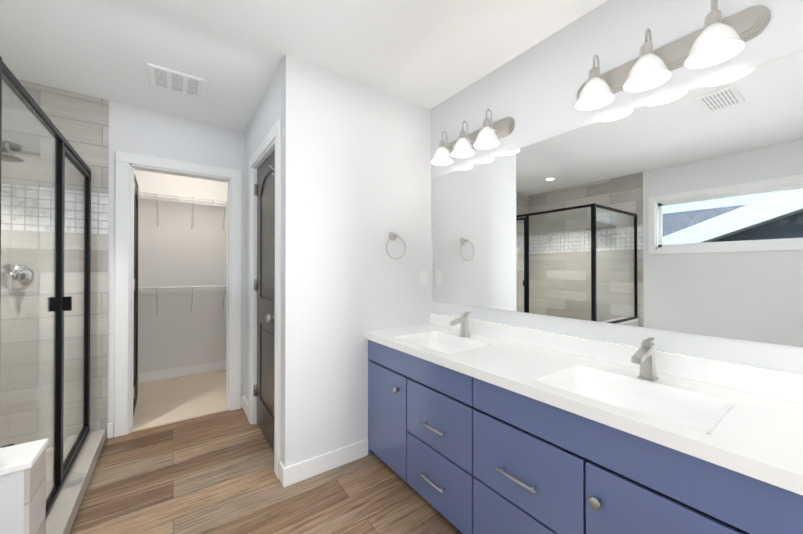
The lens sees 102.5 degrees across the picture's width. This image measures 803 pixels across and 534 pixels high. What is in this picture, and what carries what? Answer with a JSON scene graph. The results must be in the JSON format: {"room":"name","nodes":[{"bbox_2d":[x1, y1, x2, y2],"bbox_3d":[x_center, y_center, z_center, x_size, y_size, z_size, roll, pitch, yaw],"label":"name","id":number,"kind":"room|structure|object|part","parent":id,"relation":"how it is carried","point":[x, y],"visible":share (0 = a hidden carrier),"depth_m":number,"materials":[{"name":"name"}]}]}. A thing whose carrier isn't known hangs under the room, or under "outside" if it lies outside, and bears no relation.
{"room":"bathroom","nodes":[
{"label":"bathroom","id":0,"kind":"room"},
{"bbox_2d":[0,470,23,533],"bbox_3d":[-1.794,0.944,0.754,1.258,0.566,0.158,0,0,-36],"label":"wall","id":1,"kind":"structure","parent":0,"point":[12,503],"depth_m":1.04,"materials":[{"name":"paint"}]},
{"bbox_2d":[0,438,48,474],"bbox_3d":[-1.790,0.650,0.764,1.276,0.022,0.184,0,0,-36],"label":"trim","id":2,"kind":"structure","parent":1,"relation":"on","point":[18,457],"depth_m":1.09,"materials":[{"name":"white stone"}]},
{"bbox_2d":[24,448,45,533],"bbox_3d":[-1.788,0.944,0.765,1.258,0.566,0.170,0,0,-36],"label":"wall tile","id":3,"kind":"structure","parent":1,"relation":"attached to","point":[34,497],"depth_m":1.11,"materials":[{"name":"beige tile"}]},
{"bbox_2d":[46,447,53,469],"bbox_3d":[-2.313,1.215,1.333,1.066,0.030,1.366,0,0,-36],"label":"pan","id":4,"kind":"object","parent":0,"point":[48,459],"depth_m":2.05,"materials":[{"name":"tile"}]},
{"bbox_2d":[108,101,244,436],"bbox_3d":[-1.360,0.018,2.942,4.726,2.440,0.110,0,0,-36],"label":"wall","id":5,"kind":"structure","parent":0,"point":[138,130],"depth_m":2.51,"materials":[{"name":"paint"}]},
{"bbox_2d":[0,80,108,447],"bbox_3d":[-2.625,0.013,1.963,1.248,2.440,0.012,0,0,-36],"label":"shower wall tile","id":6,"kind":"structure","parent":5,"relation":"attached to","point":[80,122],"depth_m":2.14,"materials":[{"name":"beige tile"}]},
{"bbox_2d":[1,140,23,161],"bbox_3d":[-2.392,-0.720,1.952,0.164,0.151,0.282,0,0,-36],"label":"shower head","id":7,"kind":"object","parent":6,"relation":"attached to","point":[4,149],"depth_m":1.93},
{"bbox_2d":[1,263,33,290],"bbox_3d":[-2.452,0.061,2.033,0.170,0.175,0.075,0,0,-36],"label":"shower valve","id":8,"kind":"object","parent":6,"relation":"attached to","point":[13,267],"depth_m":2.05,"materials":[{"name":"silver metal"}]},
{"bbox_2d":[133,173,138,416],"bbox_3d":[-2.277,0.226,2.741,0.058,1.978,0.701,0,0,-36],"label":"closet door","id":9,"kind":"structure","parent":5,"relation":"in","point":[135,365],"depth_m":2.83,"materials":[{"name":"black"}]},
{"bbox_2d":[114,151,240,436],"bbox_3d":[-1.784,0.195,2.638,0.830,2.082,0.146,0,0,-36],"label":"door frame","id":10,"kind":"structure","parent":5,"relation":"attached to","point":[127,164],"depth_m":2.45,"materials":[{"name":"white wood"}]},
{"bbox_2d":[131,369,228,431],"bbox_3d":[-1.730,1.264,3.455,4.726,0.072,1.369,0,0,-36],"label":"floor","id":11,"kind":"structure","parent":0,"point":[168,401],"depth_m":2.98,"materials":[{"name":"beige carpet"}]},
{"bbox_2d":[134,170,226,372],"bbox_3d":[-1.760,0.021,3.502,4.726,2.440,1.267,0,0,-36],"label":"wall","id":12,"kind":"structure","parent":0,"point":[174,250],"depth_m":3.63,"materials":[{"name":"paint"}]},
{"bbox_2d":[138,360,225,382],"bbox_3d":[-2.494,1.177,3.607,2.500,0.105,0.014,0,0,-36],"label":"baseboard","id":13,"kind":"structure","parent":12,"relation":"attached to","point":[177,372],"depth_m":3.60,"materials":[{"name":"white wood"}]},
{"bbox_2d":[138,285,226,316],"bbox_3d":[-2.408,0.379,3.491,2.486,0.333,0.308,0,0,-36],"label":"closet shelf","id":14,"kind":"object","parent":12,"relation":"attached to","point":[179,287],"visible":0.35,"depth_m":3.46,"materials":[{"name":"white metal"}]},
{"bbox_2d":[138,191,226,232],"bbox_3d":[-2.408,-0.581,3.495,2.486,0.333,0.308,0,0,-36],"label":"closet shelf","id":15,"kind":"object","parent":12,"relation":"attached to","point":[170,197],"visible":0.31,"depth_m":3.49,"materials":[{"name":"white metal"}]},
{"bbox_2d":[244,64,280,401],"bbox_3d":[-1.011,0.015,2.413,0.110,2.440,1.157,0,0,-36],"label":"wall","id":16,"kind":"structure","parent":0,"point":[265,117],"depth_m":2.64,"materials":[{"name":"paint"}]},
{"bbox_2d":[241,395,247,417],"bbox_3d":[-1.312,1.184,2.722,0.014,0.105,0.295,0,0,-36],"label":"baseboard","id":17,"kind":"structure","parent":16,"relation":"attached to","point":[244,404],"depth_m":2.75,"materials":[{"name":"white wood"}]},
{"bbox_2d":[254,150,274,452],"bbox_3d":[-0.958,0.225,2.255,0.108,1.998,0.700,0,0,-36],"label":"door","id":18,"kind":"structure","parent":16,"relation":"in","point":[264,281],"depth_m":2.31,"materials":[{"name":"grey wood"}]},
{"bbox_2d":[248,119,280,477],"bbox_3d":[-0.916,0.183,2.281,0.146,2.102,0.879,0,0,-36],"label":"door frame","id":19,"kind":"structure","parent":16,"relation":"attached to","point":[269,145],"depth_m":2.13,"materials":[{"name":"white wood"}]},
{"bbox_2d":[69,408,462,533],"bbox_3d":[-0.082,1.259,1.148,4.726,0.060,4.301,0,0,-36],"label":"floor","id":20,"kind":"structure","parent":0,"point":[214,473],"depth_m":1.76,"materials":[{"name":"brown wood"}]},
{"bbox_2d":[45,428,105,533],"bbox_3d":[-1.801,1.192,1.699,0.192,0.080,1.366,0,0,-36],"label":"shower curb","id":21,"kind":"object","parent":20,"relation":"on","point":[61,516],"depth_m":1.72,"materials":[{"name":"tile"}]},
{"bbox_2d":[0,56,90,519],"bbox_3d":[-2.209,0.230,1.312,1.203,1.837,1.526,0,0,-36],"label":"shower enclosure","id":22,"kind":"object","parent":21,"relation":"on","point":[59,304],"visible":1,"depth_m":1.65,"materials":[{"name":"black"}]},
{"bbox_2d":[365,336,802,533],"bbox_3d":[0.534,0.848,1.510,0.581,0.764,1.878,0,0,-36],"label":"bathroom vanity","id":23,"kind":"object","parent":20,"relation":"on","point":[485,427],"depth_m":1.14,"materials":[{"name":"blue wood"}]},
{"bbox_2d":[365,324,802,487],"bbox_3d":[0.544,0.446,1.510,0.568,0.041,1.896,0,0,-36],"label":"countertop","id":24,"kind":"structure","parent":23,"relation":"on","point":[753,431],"depth_m":1.11,"materials":[{"name":"white stone"}]},
{"bbox_2d":[450,311,470,336],"bbox_3d":[0.363,0.353,1.972,0.168,0.149,0.052,0,0,-36],"label":"faucet","id":25,"kind":"object","parent":24,"relation":"on","point":[464,322],"visible":1,"depth_m":1.97,"materials":[{"name":"silver metal"}]},
{"bbox_2d":[631,337,657,380],"bbox_3d":[0.910,0.349,1.207,0.168,0.149,0.052,0,0,-36],"label":"faucet","id":26,"kind":"object","parent":24,"relation":"on","point":[643,356],"visible":1,"depth_m":1.21,"materials":[{"name":"silver metal"}]},
{"bbox_2d":[0,0,606,130],"bbox_3d":[-0.480,-1.248,1.718,4.726,0.080,5.670,0,0,-36],"label":"ceiling","id":27,"kind":"structure","parent":0,"point":[430,54],"depth_m":1.74,"materials":[{"name":"paint"}]},
{"bbox_2d":[147,63,205,98],"bbox_3d":[-1.458,-1.199,2.096,0.295,0.014,0.267,0,0,-36],"label":"ceiling vent","id":28,"kind":"object","parent":27,"relation":"in","point":[174,81],"visible":0.98,"depth_m":2.08,"materials":[{"name":"white plastic"}]},
{"bbox_2d":[279,439,367,487],"bbox_3d":[-0.449,1.180,1.970,0.543,0.105,0.038,0,0,-36],"label":"baseboard","id":29,"kind":"structure","parent":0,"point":[304,470],"depth_m":1.92,"materials":[{"name":"white wood"}]},
{"bbox_2d":[280,54,430,466],"bbox_3d":[0.306,0.016,2.576,2.442,2.440,0.110,0,0,-36],"label":"wall","id":30,"kind":"structure","parent":0,"point":[355,173],"depth_m":2.02,"materials":[{"name":"paint"}]},
{"bbox_2d":[386,232,405,259],"bbox_3d":[-0.048,-0.147,2.219,0.164,0.193,0.060,0,0,-36],"label":"towel ring","id":31,"kind":"object","parent":30,"relation":"attached to","point":[392,235],"visible":1,"depth_m":2.22,"materials":[{"name":"silver metal"}]},
{"bbox_2d":[420,270,426,285],"bbox_3d":[0.165,0.082,2.401,0.072,0.116,0.009,0,0,-36],"label":"switch plate","id":32,"kind":"object","parent":30,"relation":"attached to","point":[423,277],"visible":1,"depth_m":2.40,"materials":[{"name":"white plastic"}]},
{"bbox_2d":[429,312,802,403],"bbox_3d":[0.767,0.382,1.670,0.020,0.087,1.896,0,0,-36],"label":"backsplash","id":33,"kind":"structure","parent":0,"relation":"attached to","point":[784,385],"depth_m":1.26,"materials":[{"name":"white stone"}]},
{"bbox_2d":[431,0,802,373],"bbox_3d":[1.117,0.009,1.296,0.110,2.440,3.136,0,0,-36],"label":"wall","id":34,"kind":"structure","parent":0,"point":[532,92],"depth_m":1.49,"materials":[{"name":"paint"}]},
{"bbox_2d":[431,109,514,164],"bbox_3d":[0.400,-0.826,2.056,0.177,0.216,0.620,0,0,-36],"label":"sconce","id":35,"kind":"object","parent":34,"relation":"attached to","point":[489,134],"visible":1,"depth_m":1.99,"materials":[{"name":"white glass"}]},
{"bbox_3d":[0.388,-0.764,2.047,0.147,0.093,0.527,0,0,-36],"label":"lamp shade","id":36,"kind":"part","parent":35,"relation":"part of","materials":[{"name":"white glass"}]},
{"bbox_3d":[0.465,-0.827,2.102,0.018,0.108,0.620,0,0,-36],"label":"plate","id":37,"kind":"part","parent":35,"relation":"part of","materials":[{"name":"silver metal"}]},
{"bbox_2d":[433,51,802,346],"bbox_3d":[0.777,-0.210,1.673,0.005,0.924,1.853,0,0,-36],"label":"vanity mirror","id":38,"kind":"object","parent":34,"relation":"attached to","point":[681,212],"visible":1,"depth_m":1.31,"materials":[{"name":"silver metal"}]},
{"bbox_2d":[575,0,770,109],"bbox_3d":[0.966,-0.830,1.264,0.177,0.216,0.620,0,0,-36],"label":"sconce","id":39,"kind":"object","parent":34,"relation":"attached to","point":[717,39],"visible":1,"depth_m":1.22,"materials":[{"name":"white glass"}]},
{"bbox_3d":[0.954,-0.768,1.255,0.147,0.093,0.527,0,0,-36],"label":"lamp shade","id":40,"kind":"part","parent":39,"relation":"part of","materials":[{"name":"white glass"}]}
]}

